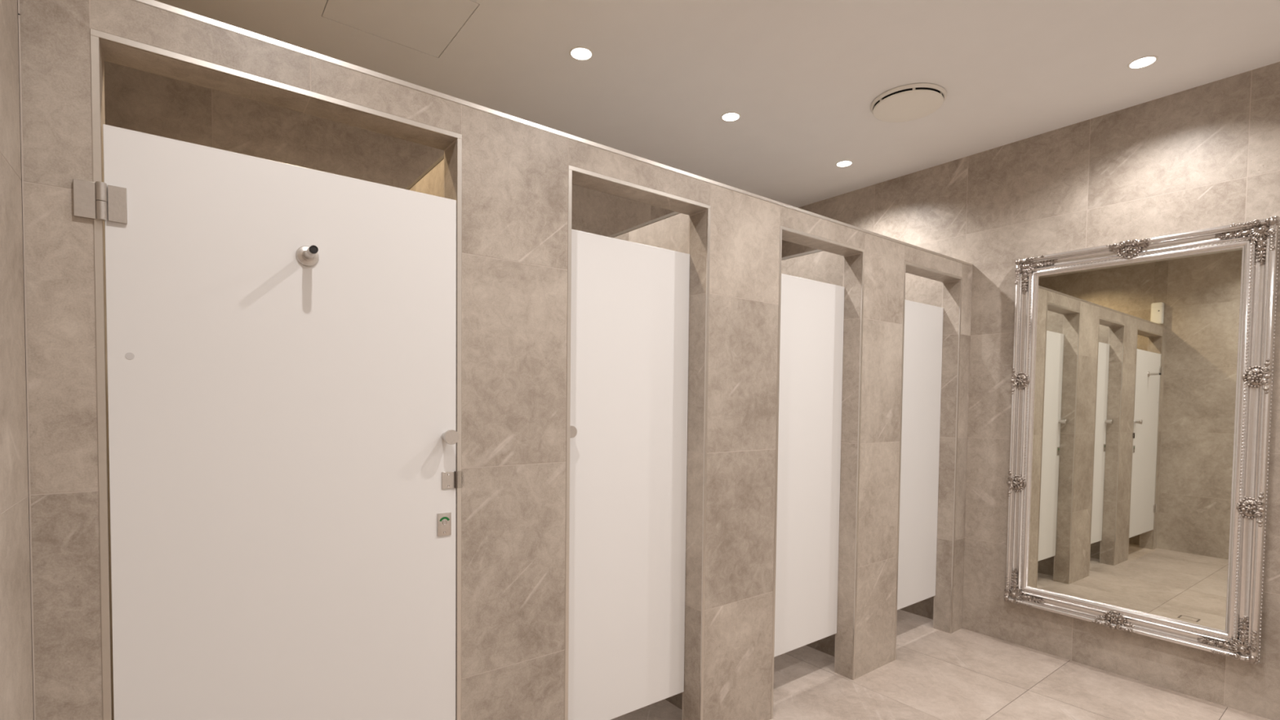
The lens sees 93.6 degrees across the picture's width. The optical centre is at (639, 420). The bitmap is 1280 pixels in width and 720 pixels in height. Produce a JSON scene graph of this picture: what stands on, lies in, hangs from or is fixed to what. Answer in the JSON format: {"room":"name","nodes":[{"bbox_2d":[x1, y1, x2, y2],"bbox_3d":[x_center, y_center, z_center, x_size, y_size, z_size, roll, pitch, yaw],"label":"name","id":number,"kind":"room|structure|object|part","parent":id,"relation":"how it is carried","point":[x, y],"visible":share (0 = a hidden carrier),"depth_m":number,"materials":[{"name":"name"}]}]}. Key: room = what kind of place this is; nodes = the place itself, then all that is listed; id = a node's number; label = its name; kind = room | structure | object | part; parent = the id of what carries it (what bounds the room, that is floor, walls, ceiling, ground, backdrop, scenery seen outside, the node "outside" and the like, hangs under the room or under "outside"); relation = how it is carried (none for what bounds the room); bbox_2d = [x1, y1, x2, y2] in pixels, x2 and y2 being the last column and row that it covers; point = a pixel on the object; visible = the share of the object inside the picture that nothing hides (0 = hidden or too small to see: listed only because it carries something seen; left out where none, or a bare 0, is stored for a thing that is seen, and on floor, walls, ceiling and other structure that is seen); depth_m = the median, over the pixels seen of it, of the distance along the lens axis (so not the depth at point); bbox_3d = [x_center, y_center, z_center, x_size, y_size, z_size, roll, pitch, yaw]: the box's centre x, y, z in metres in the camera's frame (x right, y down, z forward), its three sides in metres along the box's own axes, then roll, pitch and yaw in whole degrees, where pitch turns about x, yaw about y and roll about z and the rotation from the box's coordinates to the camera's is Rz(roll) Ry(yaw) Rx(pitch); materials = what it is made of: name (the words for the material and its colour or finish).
{"room":"public restroom","nodes":[
{"label":"public restroom","id":0,"kind":"room"},
{"bbox_2d":[0,0,34,719],"bbox_3d":[-0.767,-0.086,0.533,0.100,2.805,4.809,-1,2,-38],"label":"wall","id":1,"kind":"structure","parent":0,"point":[16,678],"depth_m":1.06,"materials":[{"name":"beige stone"}]},
{"bbox_2d":[103,60,674,236],"bbox_3d":[-0.597,-0.186,3.631,3.943,2.805,0.100,-1,2,-38],"label":"wall","id":2,"kind":"structure","parent":0,"point":[135,100],"depth_m":2.73,"materials":[{"name":"beige stone"}]},
{"bbox_2d":[408,158,444,197],"bbox_3d":[-0.895,0.171,2.436,0.105,2.162,1.453,-1,2,-38],"label":"wall","id":3,"kind":"structure","parent":0,"point":[433,183],"depth_m":2.11,"materials":[{"name":"beige stone"}]},
{"bbox_2d":[405,154,444,190],"bbox_3d":[-0.883,-0.905,2.400,0.108,0.013,1.451,-1,2,-38],"label":"trim","id":4,"kind":"structure","parent":3,"relation":"attached to","point":[441,157],"depth_m":2.17,"materials":[{"name":"metal"}]},
{"bbox_2d":[17,0,972,719],"bbox_3d":[0.348,0.185,2.407,3.942,2.164,0.105,-1,2,-38],"label":"wall","id":5,"kind":"structure","parent":0,"point":[515,175],"depth_m":1.81,"materials":[{"name":"beige stone"}]},
{"bbox_2d":[73,124,463,719],"bbox_3d":[-0.789,0.245,1.422,0.793,1.693,0.102,-1,2,-38],"label":"door","id":6,"kind":"structure","parent":5,"relation":"in","point":[283,437],"depth_m":1.41,"materials":[{"name":"white laminate"}]},
{"bbox_3d":[-1.066,-0.440,1.226,0.030,0.072,0.007,-1,2,-38],"label":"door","id":7,"kind":"part","parent":6,"relation":"part of","materials":[{"name":"metal"}]},
{"bbox_3d":[-0.530,0.166,1.666,0.040,0.047,0.003,-1,2,-38],"label":"stop plate","id":8,"kind":"part","parent":6,"relation":"part of","materials":[{"name":"metal"}]},
{"bbox_3d":[-0.521,0.045,1.637,0.040,0.040,0.050,-1,2,-38],"label":"knob","id":9,"kind":"part","parent":6,"relation":"part of","materials":[{"name":"metal"}]},
{"bbox_2d":[89,28,462,719],"bbox_3d":[-0.805,0.250,1.460,0.759,2.069,0.006,-1,2,-38],"label":"trim","id":10,"kind":"structure","parent":5,"relation":"attached to","point":[95,35],"depth_m":1.24,"materials":[{"name":"metal"}]},
{"bbox_2d":[133,0,973,266],"bbox_3d":[0.388,-0.889,2.334,3.942,0.013,0.013,-1,2,-38],"label":"trim","id":11,"kind":"structure","parent":5,"relation":"attached to","point":[159,5],"depth_m":1.65,"materials":[{"name":"metal"}]},
{"bbox_2d":[568,229,689,719],"bbox_3d":[-0.036,0.219,2.142,0.580,1.706,0.062,-1,2,-38],"label":"door","id":12,"kind":"structure","parent":5,"relation":"in","point":[629,315],"depth_m":2.16,"materials":[{"name":"white laminate"}]},
{"bbox_3d":[-0.236,0.037,1.973,0.040,0.040,0.050,-1,2,-38],"label":"knob","id":13,"kind":"part","parent":12,"relation":"part of","materials":[{"name":"metal"}]},
{"bbox_2d":[564,164,710,719],"bbox_3d":[0.007,0.239,2.083,0.610,2.069,0.006,-1,2,-38],"label":"trim","id":14,"kind":"structure","parent":5,"relation":"attached to","point":[571,168],"depth_m":1.94,"materials":[{"name":"metal"}]},
{"bbox_2d":[773,273,844,657],"bbox_3d":[0.765,0.207,2.757,0.585,1.706,0.062,-1,2,-38],"label":"door","id":15,"kind":"structure","parent":5,"relation":"in","point":[812,312],"depth_m":2.79,"materials":[{"name":"white laminate"}]},
{"bbox_2d":[770,225,864,719],"bbox_3d":[0.809,0.227,2.699,0.615,2.069,0.006,-1,2,-38],"label":"trim","id":16,"kind":"structure","parent":5,"relation":"attached to","point":[781,228],"depth_m":2.61,"materials":[{"name":"metal"}]},
{"bbox_2d":[897,299,943,609],"bbox_3d":[1.545,0.196,3.355,0.599,1.706,0.062,-1,2,-38],"label":"door","id":17,"kind":"structure","parent":5,"relation":"in","point":[923,322],"depth_m":3.41,"materials":[{"name":"white laminate"}]},
{"bbox_2d":[893,261,962,660],"bbox_3d":[1.589,0.216,3.297,0.629,2.069,0.006,-1,2,-38],"label":"trim","id":18,"kind":"structure","parent":5,"relation":"attached to","point":[905,262],"depth_m":3.32,"materials":[{"name":"metal"}]},
{"bbox_2d":[613,213,688,710],"bbox_3d":[-0.100,0.160,3.046,0.105,2.162,1.453,-1,2,-38],"label":"wall","id":19,"kind":"structure","parent":0,"point":[671,233],"depth_m":2.65,"materials":[{"name":"beige stone"}]},
{"bbox_2d":[608,211,679,237],"bbox_3d":[-0.088,-0.916,3.010,0.108,0.013,1.451,-1,2,-38],"label":"trim","id":20,"kind":"structure","parent":19,"relation":"attached to","point":[674,212],"depth_m":2.78,"materials":[{"name":"metal"}]},
{"bbox_2d":[154,0,1279,207],"bbox_3d":[0.853,-1.561,1.716,4.143,0.100,4.810,-1,2,-38],"label":"ceiling","id":21,"kind":"structure","parent":0,"point":[803,78],"depth_m":2.60,"materials":[{"name":"paint"}]},
{"bbox_2d":[322,0,479,57],"bbox_3d":[-0.909,-1.558,2.268,0.452,0.020,0.450,-1,2,-38],"label":"ceiling hatch","id":22,"kind":"object","parent":21,"relation":"attached to","point":[426,26],"visible":0.95,"depth_m":2.32,"materials":[{"name":"paint"}]},
{"bbox_2d":[568,46,593,60],"bbox_3d":[-0.248,-1.548,2.537,0.101,0.003,0.101,-1,2,-38],"label":"recessed light","id":23,"kind":"object","parent":21,"relation":"in","point":[579,53],"visible":1,"depth_m":2.53,"materials":[{"name":"white metal"}]},
{"bbox_2d":[720,111,740,121],"bbox_3d":[0.466,-1.558,3.085,0.101,0.003,0.101,-1,2,-38],"label":"recessed light","id":24,"kind":"object","parent":21,"relation":"in","point":[731,116],"visible":1,"depth_m":3.08,"materials":[{"name":"white metal"}]},
{"bbox_2d":[835,160,853,167],"bbox_3d":[1.249,-1.569,3.673,0.101,0.003,0.101,-1,2,-38],"label":"recessed light","id":25,"kind":"object","parent":21,"relation":"in","point":[844,163],"visible":1,"depth_m":3.67,"materials":[{"name":"white metal"}]},
{"bbox_2d":[870,83,946,122],"bbox_3d":[1.295,-1.527,2.906,0.337,0.034,0.337,-1,2,-38],"label":"ceiling vent","id":26,"kind":"object","parent":21,"relation":"in","point":[909,102],"visible":1,"depth_m":2.86,"materials":[{"name":"white metal"}]},
{"bbox_2d":[1127,55,1158,69],"bbox_3d":[2.138,-1.522,2.555,0.101,0.003,0.101,-1,2,-38],"label":"recessed light","id":27,"kind":"object","parent":21,"relation":"in","point":[1144,61],"visible":1,"depth_m":2.55,"materials":[{"name":"white metal"}]},
{"bbox_2d":[781,250,843,656],"bbox_3d":[0.704,0.149,3.663,0.105,2.162,1.453,-1,2,-38],"label":"wall","id":28,"kind":"structure","parent":0,"point":[823,266],"depth_m":3.22,"materials":[{"name":"beige stone"}]},
{"bbox_2d":[781,249,822,260],"bbox_3d":[0.716,-0.928,3.628,0.108,0.013,1.451,-1,2,-38],"label":"trim","id":29,"kind":"structure","parent":28,"relation":"attached to","point":[815,251],"depth_m":3.31,"materials":[{"name":"metal"}]},
{"bbox_2d":[610,609,1270,719],"bbox_3d":[0.821,1.343,1.812,4.142,0.100,4.809,-1,2,-38],"label":"floor","id":30,"kind":"structure","parent":0,"point":[962,673],"depth_m":2.83,"materials":[{"name":"tile"}]},
{"bbox_2d":[782,62,1279,719],"bbox_3d":[2.440,-0.132,2.995,0.100,2.805,4.809,-1,2,-38],"label":"wall","id":31,"kind":"structure","parent":0,"point":[1206,156],"depth_m":3.12,"materials":[{"name":"beige stone"}]},
{"bbox_2d":[1004,215,1279,664],"bbox_3d":[2.364,0.079,2.944,0.085,1.906,1.005,-1,2,-37],"label":"framed mirror","id":32,"kind":"object","parent":31,"relation":"attached to","point":[1142,375],"visible":1,"depth_m":2.87,"materials":[{"name":"silver metal"}]},
{"bbox_3d":[2.372,0.079,2.949,0.006,1.692,0.792,0,2,-37],"label":"glass","id":33,"kind":"part","parent":32,"relation":"part of","materials":[{"name":"white mirror"}]}
]}

